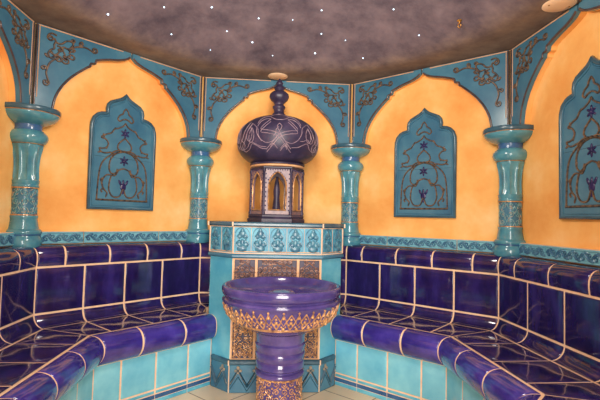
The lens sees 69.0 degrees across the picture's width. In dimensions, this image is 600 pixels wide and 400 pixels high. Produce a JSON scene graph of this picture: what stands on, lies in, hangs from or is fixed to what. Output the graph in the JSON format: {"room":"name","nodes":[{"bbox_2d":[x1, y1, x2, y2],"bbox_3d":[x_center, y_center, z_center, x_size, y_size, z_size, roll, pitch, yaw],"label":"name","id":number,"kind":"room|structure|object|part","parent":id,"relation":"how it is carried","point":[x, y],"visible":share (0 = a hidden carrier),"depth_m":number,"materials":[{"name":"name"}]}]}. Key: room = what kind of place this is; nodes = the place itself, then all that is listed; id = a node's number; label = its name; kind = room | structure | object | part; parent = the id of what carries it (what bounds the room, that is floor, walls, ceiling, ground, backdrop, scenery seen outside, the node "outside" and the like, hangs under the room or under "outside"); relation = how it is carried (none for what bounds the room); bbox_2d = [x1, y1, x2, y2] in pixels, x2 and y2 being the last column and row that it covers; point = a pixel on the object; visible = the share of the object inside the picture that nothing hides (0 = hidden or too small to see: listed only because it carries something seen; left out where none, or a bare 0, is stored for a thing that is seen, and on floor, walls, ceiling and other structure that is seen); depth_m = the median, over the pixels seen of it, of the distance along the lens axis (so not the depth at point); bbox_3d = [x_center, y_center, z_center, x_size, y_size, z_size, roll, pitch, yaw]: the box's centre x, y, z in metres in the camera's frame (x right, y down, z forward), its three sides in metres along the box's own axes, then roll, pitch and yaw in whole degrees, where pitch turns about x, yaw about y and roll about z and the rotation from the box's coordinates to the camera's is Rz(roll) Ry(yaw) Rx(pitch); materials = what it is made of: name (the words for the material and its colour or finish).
{"room":"spa","nodes":[
{"label":"spa","id":0,"kind":"room"},
{"bbox_2d":[0,54,14,247],"bbox_3d":[-1.566,0.036,1.801,0.120,2.120,1.288,2,-3,-5],"label":"wall","id":1,"kind":"structure","parent":0,"point":[6,124],"depth_m":2.27,"materials":[{"name":"paint"}]},
{"bbox_2d":[0,38,14,101],"bbox_3d":[-1.469,-0.774,1.843,0.034,0.491,1.162,2,-3,-5],"label":"trim","id":2,"kind":"structure","parent":1,"relation":"attached to","point":[11,86],"depth_m":2.26,"materials":[{"name":"paint"}]},
{"bbox_2d":[0,232,15,246],"bbox_3d":[-1.482,0.184,1.802,0.053,0.071,1.126,2,-3,-5],"label":"trim","id":3,"kind":"structure","parent":1,"relation":"attached to","point":[6,238],"depth_m":2.23,"materials":[{"name":"tile"}]},
{"bbox_2d":[0,0,34,102],"bbox_3d":[-1.462,-0.759,2.130,0.028,0.486,0.560,2,-3,-5],"label":"arch spandrel","id":4,"kind":"object","parent":1,"relation":"attached to","point":[17,29],"visible":0.98,"depth_m":2.28,"materials":[{"name":"teal ceramic"}]},
{"bbox_2d":[37,60,190,244],"bbox_3d":[-1.216,0.093,2.889,0.120,2.120,1.288,-1,-3,40],"label":"wall","id":5,"kind":"structure","parent":0,"point":[63,168],"depth_m":2.76,"materials":[{"name":"paint"}]},
{"bbox_2d":[32,23,130,108],"bbox_3d":[-1.298,-0.732,2.638,0.028,0.486,0.560,-1,-3,40],"label":"arch spandrel","id":6,"kind":"object","parent":5,"relation":"attached to","point":[59,56],"visible":1,"depth_m":2.52,"materials":[{"name":"teal ceramic"}]},
{"bbox_2d":[31,23,186,136],"bbox_3d":[-1.137,-0.720,2.874,0.034,0.491,1.162,-1,-3,40],"label":"trim","id":7,"kind":"structure","parent":5,"relation":"attached to","point":[129,60],"depth_m":3.08,"materials":[{"name":"paint"}]},
{"bbox_2d":[40,231,187,243],"bbox_3d":[-1.152,0.237,2.825,0.053,0.071,1.126,-1,-3,40],"label":"trim","id":8,"kind":"structure","parent":5,"relation":"attached to","point":[48,237],"depth_m":2.73,"materials":[{"name":"tile"}]},
{"bbox_2d":[86,94,155,210],"bbox_3d":[-1.152,-0.316,2.856,0.028,0.765,0.456,-1,-3,40],"label":"wall panel","id":9,"kind":"object","parent":5,"relation":"attached to","point":[122,144],"visible":1,"depth_m":2.83,"materials":[{"name":"teal ceramic"}]},
{"bbox_2d":[118,180,127,193],"bbox_3d":[-1.153,-0.083,2.842,0.011,0.097,0.069,-1,-3,40],"label":"flower","id":10,"kind":"object","parent":9,"relation":"on","point":[122,184],"depth_m":2.84,"materials":[{"name":"ceramic"}]},
{"bbox_2d":[120,156,127,165],"bbox_3d":[-1.148,-0.253,2.849,0.012,0.066,0.058,-1,-3,40],"label":"flower","id":11,"kind":"object","parent":9,"relation":"on","point":[123,159],"depth_m":2.85,"materials":[{"name":"ceramic"}]},
{"bbox_2d":[121,129,129,137],"bbox_3d":[-1.144,-0.432,2.857,0.012,0.066,0.058,-1,-3,40],"label":"flower","id":12,"kind":"object","parent":9,"relation":"on","point":[125,133],"depth_m":2.85,"materials":[{"name":"ceramic"}]},
{"bbox_2d":[131,54,202,136],"bbox_3d":[-0.929,-0.704,3.072,0.028,0.486,0.560,-1,-3,40],"label":"arch spandrel","id":13,"kind":"object","parent":5,"relation":"attached to","point":[184,87],"visible":1,"depth_m":3.16,"materials":[{"name":"teal ceramic"}]},
{"bbox_2d":[167,372,379,399],"bbox_3d":[-0.103,1.186,1.871,3.040,0.100,3.040,2,-3,-5],"label":"floor","id":14,"kind":"structure","parent":0,"point":[335,392],"depth_m":2.61,"materials":[{"name":"beige tile"}]},
{"bbox_2d":[0,241,216,399],"bbox_3d":[-0.966,0.675,1.823,1.044,0.876,2.798,2,-3,-5],"label":"tiled bench","id":15,"kind":"object","parent":14,"relation":"on","point":[106,321],"visible":0.96,"depth_m":2.43,"materials":[{"name":"tile"}]},
{"bbox_2d":[5,102,60,247],"bbox_3d":[-1.504,-0.122,2.391,0.312,0.759,0.312,1,-3,18],"label":"column","id":16,"kind":"structure","parent":15,"relation":"on","point":[28,138],"depth_m":2.34,"materials":[{"name":"ceramic"}]},
{"bbox_3d":[-0.898,0.671,1.830,0.823,0.005,2.438,2,-3,-5],"label":"seat","id":17,"kind":"part","parent":15,"relation":"part of","materials":[{"name":"tile"}]},
{"bbox_3d":[-0.957,0.639,1.827,0.848,0.062,2.582,2,-3,-5],"label":"cove trim","id":18,"kind":"part","parent":15,"relation":"part of","materials":[{"name":"tile"}]},
{"bbox_3d":[-0.953,0.478,1.834,0.848,0.239,2.582,2,-3,-5],"label":"backrest","id":19,"kind":"part","parent":15,"relation":"part of","materials":[{"name":"tile"}]},
{"bbox_2d":[180,137,221,242],"bbox_3d":[-0.751,-0.065,3.252,0.312,0.759,0.312,3,-3,-27],"label":"column","id":20,"kind":"structure","parent":15,"relation":"on","point":[200,163],"depth_m":3.19,"materials":[{"name":"teal ceramic"}]},
{"bbox_2d":[208,220,344,392],"bbox_3d":[-0.173,0.668,2.987,0.895,1.030,0.678,2,-3,-5],"label":"pedestal","id":21,"kind":"object","parent":14,"relation":"on","point":[237,249],"visible":0.47,"depth_m":2.68,"materials":[{"name":"teal tile"}]},
{"bbox_3d":[-0.178,0.998,2.909,0.788,0.032,0.538,2,-3,-5],"label":"plinth molding","id":22,"kind":"part","parent":21,"relation":"part of","materials":[{"name":"teal tile"}]},
{"bbox_3d":[-0.146,0.666,2.669,0.536,0.608,0.009,2,-3,-5],"label":"tile frame","id":23,"kind":"part","parent":21,"relation":"part of","materials":[{"name":"gold metal"}]},
{"bbox_3d":[-0.166,0.362,3.005,0.880,0.028,0.670,2,-3,-5],"label":"molding","id":24,"kind":"part","parent":21,"relation":"part of","materials":[{"name":"teal ceramic"}]},
{"bbox_2d":[237,79,318,222],"bbox_3d":[-0.155,-0.350,3.037,0.564,1.007,0.564,-1,-3,40],"label":"lantern","id":25,"kind":"object","parent":21,"relation":"on","point":[277,145],"visible":1,"depth_m":2.87,"materials":[{"name":"ceramic"}]},
{"bbox_3d":[-0.339,-0.054,3.010,0.024,0.301,0.024,2,-3,-5],"label":"corner post","id":26,"kind":"part","parent":25,"relation":"part of","materials":[{"name":"ceramic"}]},
{"bbox_3d":[-0.290,-0.061,2.935,0.068,0.261,0.112,2,-3,-5],"label":"arch frame","id":27,"kind":"part","parent":25,"relation":"part of","materials":[{"name":"gold metal"}]},
{"bbox_3d":[-0.284,-0.056,2.939,0.102,0.303,0.163,2,-3,-5],"label":"panel","id":28,"kind":"part","parent":25,"relation":"part of","materials":[{"name":"ceramic"}]},
{"bbox_3d":[-0.238,-0.058,2.863,0.024,0.301,0.024,2,-3,-5],"label":"corner post","id":29,"kind":"part","parent":25,"relation":"part of","materials":[{"name":"ceramic"}]},
{"bbox_3d":[-0.162,-0.018,3.022,0.120,0.285,0.120,2,-3,-5],"label":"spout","id":30,"kind":"part","parent":25,"relation":"part of","materials":[{"name":"ceramic"}]},
{"bbox_3d":[-0.174,-0.047,3.180,0.126,0.261,0.011,2,-3,-5],"label":"arch frame","id":31,"kind":"part","parent":25,"relation":"part of","materials":[{"name":"gold metal"}]},
{"bbox_3d":[-0.149,-0.055,2.876,0.180,0.303,0.014,2,-3,-5],"label":"panel","id":32,"kind":"part","parent":25,"relation":"part of","materials":[{"name":"ceramic"}]},
{"bbox_3d":[-0.149,-0.060,2.868,0.126,0.261,0.011,2,-3,-5],"label":"arch frame","id":33,"kind":"part","parent":25,"relation":"part of","materials":[{"name":"gold metal"}]},
{"bbox_3d":[-0.158,-0.207,3.031,0.376,0.018,0.326,2,-3,-5],"label":"cornice","id":34,"kind":"part","parent":25,"relation":"part of","materials":[{"name":"ceramic"}]},
{"bbox_3d":[-0.174,-0.043,3.172,0.180,0.303,0.014,2,-3,-5],"label":"panel","id":35,"kind":"part","parent":25,"relation":"part of","materials":[{"name":"ceramic"}]},
{"bbox_3d":[-0.060,-0.053,2.877,0.024,0.301,0.024,2,-3,-5],"label":"corner post","id":36,"kind":"part","parent":25,"relation":"part of","materials":[{"name":"ceramic"}]},
{"bbox_3d":[-0.027,-0.049,2.960,0.102,0.303,0.163,2,-3,-5],"label":"panel","id":37,"kind":"part","parent":25,"relation":"part of","materials":[{"name":"ceramic"}]},
{"bbox_3d":[-0.020,-0.053,2.957,0.011,0.261,0.126,0,-3,25],"label":"arch frame","id":38,"kind":"part","parent":25,"relation":"part of","materials":[{"name":"gold metal"}]},
{"bbox_3d":[0.016,-0.044,3.038,0.024,0.301,0.024,2,-3,-5],"label":"corner post","id":39,"kind":"part","parent":25,"relation":"part of","materials":[{"name":"ceramic"}]},
{"bbox_2d":[222,276,340,399],"bbox_3d":[-0.106,0.802,2.320,0.632,0.706,0.632,3,-3,-36],"label":"basin","id":40,"kind":"object","parent":14,"relation":"on","point":[280,310],"visible":1,"depth_m":2.19,"materials":[{"name":"ceramic"}]},
{"bbox_3d":[-0.105,0.793,2.320,0.284,0.202,0.284,2,-3,-5],"label":"stem","id":41,"kind":"part","parent":40,"relation":"part of","materials":[{"name":"ceramic"}]},
{"bbox_3d":[-0.100,0.575,2.330,0.632,0.251,0.632,2,-3,-5],"label":"bowl","id":42,"kind":"part","parent":40,"relation":"part of","materials":[{"name":"ceramic"}]},
{"bbox_2d":[330,245,599,399],"bbox_3d":[0.783,0.724,1.963,1.047,0.876,2.799,2,-3,-5],"label":"tiled bench","id":43,"kind":"object","parent":14,"relation":"on","point":[411,323],"visible":0.94,"depth_m":2.43,"materials":[{"name":"tile"}]},
{"bbox_2d":[331,143,370,245],"bbox_3d":[0.384,-0.034,3.343,0.312,0.759,0.312,1,-3,18],"label":"column","id":44,"kind":"structure","parent":43,"relation":"on","point":[350,168],"depth_m":3.28,"materials":[{"name":"teal ceramic"}]},
{"bbox_3d":[0.715,0.716,1.960,0.823,0.005,2.438,2,-3,-5],"label":"seat","id":45,"kind":"part","parent":43,"relation":"part of","materials":[{"name":"tile"}]},
{"bbox_3d":[0.781,0.687,1.967,0.835,0.062,2.582,2,-3,-5],"label":"cove trim","id":46,"kind":"part","parent":43,"relation":"part of","materials":[{"name":"tile"}]},
{"bbox_3d":[0.785,0.526,1.974,0.836,0.239,2.582,2,-3,-5],"label":"backrest","id":47,"kind":"part","parent":43,"relation":"part of","materials":[{"name":"tile"}]},
{"bbox_2d":[482,124,533,256],"bbox_3d":[1.259,-0.045,2.610,0.312,0.759,0.312,3,-3,-27],"label":"column","id":48,"kind":"structure","parent":43,"relation":"on","point":[510,157],"depth_m":2.55,"materials":[{"name":"teal ceramic"}]},
{"bbox_2d":[207,89,341,228],"bbox_3d":[-0.198,0.141,3.409,1.288,2.120,0.120,2,-3,-5],"label":"wall","id":49,"kind":"structure","parent":0,"point":[229,176],"depth_m":3.37,"materials":[{"name":"paint"}]},
{"bbox_2d":[202,77,277,138],"bbox_3d":[-0.454,-0.681,3.315,0.560,0.486,0.028,2,-3,-5],"label":"arch spandrel","id":50,"kind":"object","parent":49,"relation":"attached to","point":[221,96],"visible":1,"depth_m":3.30,"materials":[{"name":"teal ceramic"}]},
{"bbox_2d":[201,77,352,143],"bbox_3d":[-0.172,-0.675,3.368,1.162,0.491,0.034,2,-3,-5],"label":"trim","id":51,"kind":"structure","parent":49,"relation":"attached to","point":[203,77],"depth_m":3.39,"materials":[{"name":"paint"}]},
{"bbox_2d":[282,81,351,143],"bbox_3d":[0.115,-0.666,3.360,0.560,0.486,0.028,2,-3,-5],"label":"arch spandrel","id":52,"kind":"object","parent":49,"relation":"attached to","point":[333,100],"visible":0.98,"depth_m":3.36,"materials":[{"name":"teal ceramic"}]},
{"bbox_2d":[10,0,581,83],"bbox_3d":[-0.045,-1.206,1.978,3.020,0.450,3.020,2,-3,-5],"label":"ceiling","id":53,"kind":"structure","parent":0,"point":[382,41],"depth_m":2.70,"materials":[{"name":"paint"}]},
{"bbox_2d":[268,73,287,79],"bbox_3d":[-0.165,-0.918,3.246,0.148,0.016,0.148,2,-3,-5],"label":"ceiling disc","id":54,"kind":"object","parent":53,"relation":"attached to","point":[276,76],"visible":0.98,"depth_m":3.23,"materials":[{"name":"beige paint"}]},
{"bbox_2d":[542,0,576,11],"bbox_3d":[1.243,-0.935,2.091,0.148,0.016,0.148,2,-3,-5],"label":"ceiling disc","id":55,"kind":"object","parent":53,"relation":"attached to","point":[551,5],"visible":1,"depth_m":2.08,"materials":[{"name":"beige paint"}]},
{"bbox_2d":[357,76,498,252],"bbox_3d":[0.891,0.152,3.058,1.288,2.120,0.120,-1,-3,40],"label":"wall","id":56,"kind":"structure","parent":0,"point":[477,181],"depth_m":2.96,"materials":[{"name":"paint"}]},
{"bbox_2d":[352,69,421,143],"bbox_3d":[0.623,-0.660,3.196,0.560,0.486,0.028,-1,-3,40],"label":"arch spandrel","id":57,"kind":"object","parent":56,"relation":"attached to","point":[370,96],"visible":0.99,"depth_m":3.27,"materials":[{"name":"teal ceramic"}]},
{"bbox_2d":[394,108,456,217],"bbox_3d":[0.858,-0.260,3.017,0.456,0.765,0.028,-1,-3,40],"label":"wall panel","id":58,"kind":"object","parent":56,"relation":"attached to","point":[425,154],"visible":1,"depth_m":3.00,"materials":[{"name":"teal ceramic"}]},
{"bbox_2d":[419,189,427,202],"bbox_3d":[0.848,-0.027,3.002,0.069,0.097,0.011,-1,-3,40],"label":"flower","id":59,"kind":"object","parent":58,"relation":"on","point":[423,193],"depth_m":3.00,"materials":[{"name":"paint"}]},
{"bbox_2d":[420,167,426,175],"bbox_3d":[0.852,-0.197,3.008,0.058,0.066,0.012,-1,-3,40],"label":"flower","id":60,"kind":"object","parent":58,"relation":"on","point":[423,170],"depth_m":3.01,"materials":[{"name":"ceramic"}]},
{"bbox_2d":[420,141,427,149],"bbox_3d":[0.856,-0.376,3.016,0.058,0.066,0.012,-1,-3,40],"label":"flower","id":61,"kind":"object","parent":58,"relation":"on","point":[423,144],"depth_m":3.01,"materials":[{"name":"ceramic"}]},
{"bbox_2d":[359,235,494,252],"bbox_3d":[0.831,0.293,2.985,1.126,0.071,0.053,-1,-3,40],"label":"trim","id":62,"kind":"structure","parent":56,"relation":"attached to","point":[398,241],"depth_m":2.92,"materials":[{"name":"tile"}]},
{"bbox_2d":[365,50,509,143],"bbox_3d":[0.860,-0.664,3.035,1.162,0.491,0.034,-1,-3,40],"label":"trim","id":63,"kind":"structure","parent":56,"relation":"attached to","point":[422,76],"depth_m":3.23,"materials":[{"name":"paint"}]},
{"bbox_2d":[422,50,509,126],"bbox_3d":[1.058,-0.666,2.827,0.560,0.486,0.028,-1,-3,40],"label":"arch spandrel","id":64,"kind":"object","parent":56,"relation":"attached to","point":[486,78],"visible":0.99,"depth_m":2.72,"materials":[{"name":"teal ceramic"}]},
{"bbox_2d":[522,11,599,267],"bbox_3d":[1.413,0.119,2.041,0.120,2.120,1.288,2,-3,-5],"label":"wall","id":65,"kind":"structure","parent":0,"point":[541,223],"depth_m":2.31,"materials":[{"name":"paint"}]},
{"bbox_2d":[510,4,580,123],"bbox_3d":[1.302,-0.681,2.352,0.028,0.486,0.560,2,-3,-5],"label":"arch spandrel","id":66,"kind":"object","parent":65,"relation":"attached to","point":[528,57],"visible":1,"depth_m":2.45,"materials":[{"name":"teal ceramic"}]},
{"bbox_2d":[518,243,599,266],"bbox_3d":[1.322,0.262,2.027,0.053,0.071,1.126,2,-3,-5],"label":"trim","id":67,"kind":"structure","parent":65,"relation":"attached to","point":[584,256],"depth_m":2.14,"materials":[{"name":"tile"}]},
{"bbox_2d":[525,9,599,123],"bbox_3d":[1.355,-0.695,2.070,0.034,0.491,1.162,2,-3,-5],"label":"trim","id":68,"kind":"structure","parent":65,"relation":"attached to","point":[581,16],"depth_m":2.36,"materials":[{"name":"paint"}]},
{"bbox_2d":[558,55,599,219],"bbox_3d":[1.353,-0.293,2.015,0.028,0.765,0.456,2,-3,-5],"label":"wall panel","id":69,"kind":"object","parent":65,"relation":"attached to","point":[579,113],"visible":1,"depth_m":2.08,"materials":[{"name":"teal ceramic"}]},
{"bbox_2d":[587,143,595,156],"bbox_3d":[1.344,-0.229,2.012,0.012,0.066,0.058,2,-3,-5],"label":"flower","id":70,"kind":"object","parent":69,"relation":"on","point":[591,147],"depth_m":2.01,"materials":[{"name":"ceramic"}]},
{"bbox_2d":[587,105,595,117],"bbox_3d":[1.348,-0.408,2.019,0.012,0.066,0.058,2,-3,-5],"label":"flower","id":71,"kind":"object","parent":69,"relation":"on","point":[591,109],"depth_m":2.02,"materials":[{"name":"ceramic"}]},
{"bbox_2d":[586,177,597,196],"bbox_3d":[1.341,-0.060,2.004,0.011,0.097,0.069,2,-3,-5],"label":"flower","id":72,"kind":"object","parent":69,"relation":"on","point":[591,182],"depth_m":2.00,"materials":[{"name":"ceramic"}]},
{"bbox_2d":[578,0,599,11],"bbox_3d":[1.348,-0.706,1.784,0.028,0.486,0.560,2,-3,-5],"label":"arch spandrel","id":73,"kind":"object","parent":65,"relation":"attached to","point":[584,5],"visible":1,"depth_m":2.00,"materials":[{"name":"teal ceramic"}]},
{"bbox_3d":[1.341,-0.705,1.782,0.013,0.480,0.558,2,-3,-5],"label":"edge trim","id":74,"kind":"part","parent":73,"relation":"part of","materials":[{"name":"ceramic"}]}
]}

